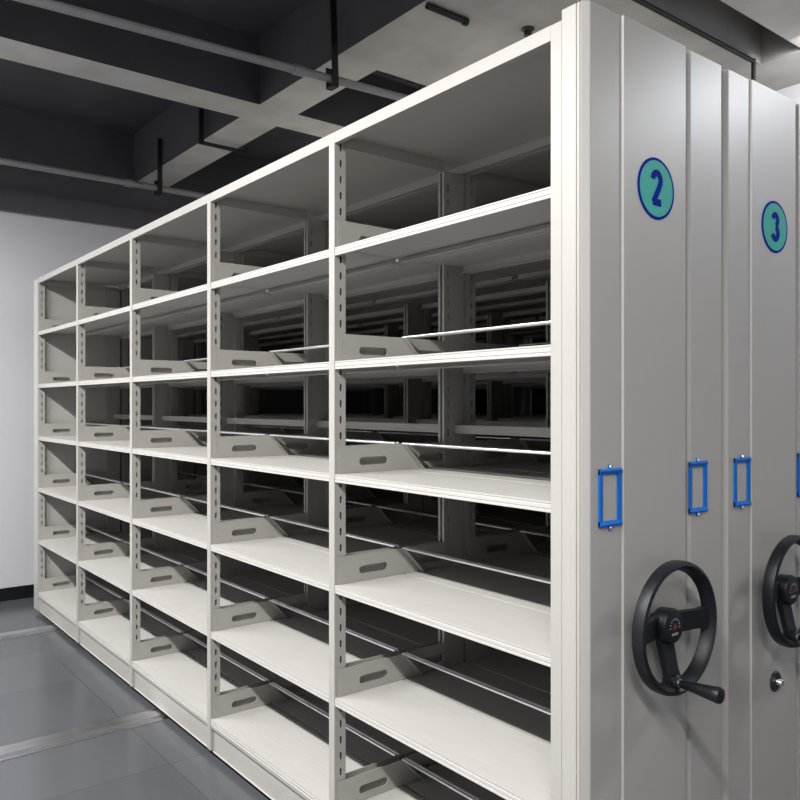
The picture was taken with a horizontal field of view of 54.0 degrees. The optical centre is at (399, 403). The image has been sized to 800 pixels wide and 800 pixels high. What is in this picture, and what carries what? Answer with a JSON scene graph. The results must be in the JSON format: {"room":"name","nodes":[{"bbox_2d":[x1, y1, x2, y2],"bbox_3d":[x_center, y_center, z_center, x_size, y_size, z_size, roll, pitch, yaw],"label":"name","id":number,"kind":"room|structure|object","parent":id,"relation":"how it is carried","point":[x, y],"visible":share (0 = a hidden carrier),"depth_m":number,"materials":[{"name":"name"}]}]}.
{"room":"archive storage room","nodes":[
{"label":"archive storage room","id":0,"kind":"room"},
{"bbox_2d":[0,212,134,588],"bbox_3d":[-3.146,-0.408,5.502,7.050,3.656,0.100,0,0,-38],"label":"wall","id":1,"kind":"structure","parent":0,"point":[31,247],"depth_m":5.73,"materials":[{"name":"white paint"}]},
{"bbox_2d":[0,584,33,601],"bbox_3d":[-3.111,1.374,5.458,6.850,0.092,0.012,0,0,-38],"label":"baseboard","id":2,"kind":"structure","parent":1,"relation":"attached to","point":[26,591],"depth_m":5.71,"materials":[{"name":"black"}]},
{"bbox_2d":[0,597,404,799],"bbox_3d":[-0.391,1.470,1.995,7.050,0.100,9.020,0,0,-38],"label":"floor","id":3,"kind":"structure","parent":0,"point":[50,683],"depth_m":3.33,"materials":[{"name":"grey tile"}]},
{"bbox_2d":[0,624,61,639],"bbox_3d":[-2.508,1.414,4.731,6.500,0.012,0.140,0,0,-38],"label":"rail","id":4,"kind":"object","parent":3,"relation":"on","point":[31,631],"visible":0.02,"depth_m":4.87,"materials":[{"name":"silver metal"}]},
{"bbox_2d":[0,708,169,761],"bbox_3d":[-1.415,1.414,3.339,6.500,0.012,0.140,0,0,-38],"label":"rail","id":5,"kind":"object","parent":3,"relation":"on","point":[24,748],"visible":0.44,"depth_m":3.36,"materials":[{"name":"silver metal"}]},
{"bbox_2d":[194,291,549,531],"bbox_3d":[0.045,0.271,4.378,0.545,2.274,4.694,0,0,-38],"label":"shelving unit","id":6,"kind":"object","parent":5,"relation":"on","point":[493,310],"visible":0.1,"depth_m":4.44,"materials":[{"name":"metal"}]},
{"bbox_2d":[34,0,724,799],"bbox_3d":[-0.782,0.271,3.618,0.545,2.274,4.867,0,0,-38],"label":"shelving unit","id":7,"kind":"object","parent":5,"relation":"on","point":[304,700],"visible":1,"depth_m":2.44,"materials":[{"name":"metal"}]},
{"bbox_2d":[261,312,549,516],"bbox_3d":[0.485,0.271,4.724,0.545,2.274,4.694,0,0,-38],"label":"shelving unit","id":8,"kind":"object","parent":5,"relation":"on","point":[272,401],"visible":0.06,"depth_m":5.49,"materials":[{"name":"metal"}]},
{"bbox_2d":[346,326,549,415],"bbox_3d":[0.926,0.271,5.070,0.545,2.274,4.694,0,0,-38],"label":"shelving unit","id":9,"kind":"object","parent":5,"relation":"on","point":[357,401],"visible":0.02,"depth_m":5.57,"materials":[{"name":"metal"}]},
{"bbox_2d":[120,69,799,799],"bbox_3d":[-0.342,0.271,3.964,0.545,2.274,4.867,0,0,-38],"label":"shelving unit","id":10,"kind":"object","parent":5,"relation":"on","point":[760,125],"visible":0.31,"depth_m":2.23,"materials":[{"name":"metal"}]},
{"bbox_2d":[0,0,799,229],"bbox_3d":[-0.391,-1.810,1.995,7.050,0.851,9.020,0,0,-38],"label":"ceiling","id":11,"kind":"structure","parent":0,"point":[77,94],"depth_m":4.35,"materials":[{"name":"grey paint"}]},
{"bbox_2d":[0,138,207,197],"bbox_3d":[-2.888,-1.833,4.851,6.430,0.606,0.066,0,0,-38],"label":"conduit","id":12,"kind":"object","parent":11,"relation":"hanging from","point":[157,187],"visible":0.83,"depth_m":5.55,"materials":[{"name":"metal"}]},
{"bbox_2d":[7,0,408,100],"bbox_3d":[-1.438,-1.782,3.002,6.428,0.709,0.062,0,0,-38],"label":"conduit","id":13,"kind":"object","parent":11,"relation":"hanging from","point":[332,79],"visible":0.84,"depth_m":3.53,"materials":[{"name":"metal"}]},
{"bbox_2d":[199,107,247,153],"bbox_3d":[-1.172,-1.915,5.221,0.344,0.441,0.020,0,0,-38],"label":"strap","id":14,"kind":"object","parent":11,"relation":"attached to","point":[201,110],"visible":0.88,"depth_m":5.13,"materials":[{"name":"metal"}]},
{"bbox_2d":[385,73,426,87],"bbox_3d":[0.097,-1.749,4.287,0.448,0.031,0.016,0,0,-38],"label":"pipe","id":15,"kind":"object","parent":11,"relation":"attached to","point":[392,76],"visible":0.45,"depth_m":4.23,"materials":[{"name":"metal"}]},
{"bbox_2d":[425,2,469,25],"bbox_3d":[0.211,-1.728,3.484,0.236,0.034,0.034,0,0,-38],"label":"pipe","id":16,"kind":"object","parent":11,"relation":"attached to","point":[464,21],"visible":1,"depth_m":3.47,"materials":[{"name":"metal"}]},
{"bbox_2d":[522,26,534,37],"bbox_3d":[0.596,-1.726,3.653,0.060,0.037,0.060,0,0,-38],"label":"sprinkler head","id":17,"kind":"object","parent":11,"relation":"attached to","point":[527,30],"visible":0.85,"depth_m":3.64},
{"bbox_2d":[632,0,755,80],"bbox_3d":[1.265,-1.585,3.562,1.351,0.319,0.022,0,0,-38],"label":"conduit","id":18,"kind":"object","parent":11,"relation":"attached to","point":[644,3],"visible":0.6,"depth_m":3.66,"materials":[{"name":"metal"}]},
{"bbox_2d":[508,83,799,413],"bbox_3d":[2.342,-0.408,4.141,0.100,3.656,8.820,0,0,-38],"label":"wall","id":19,"kind":"structure","parent":0,"point":[792,92],"depth_m":4.31,"materials":[{"name":"white paint"}]},
{"bbox_2d":[475,342,486,413],"bbox_3d":[0.259,0.185,6.688,0.030,1.870,1.800,0,0,-38],"label":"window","id":20,"kind":"structure","parent":19,"relation":"in","point":[480,395],"depth_m":6.20,"materials":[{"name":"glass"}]},
{"bbox_2d":[525,337,549,414],"bbox_3d":[1.494,0.185,5.116,0.030,1.870,1.800,0,0,-38],"label":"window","id":21,"kind":"structure","parent":19,"relation":"in","point":[535,399],"depth_m":5.75,"materials":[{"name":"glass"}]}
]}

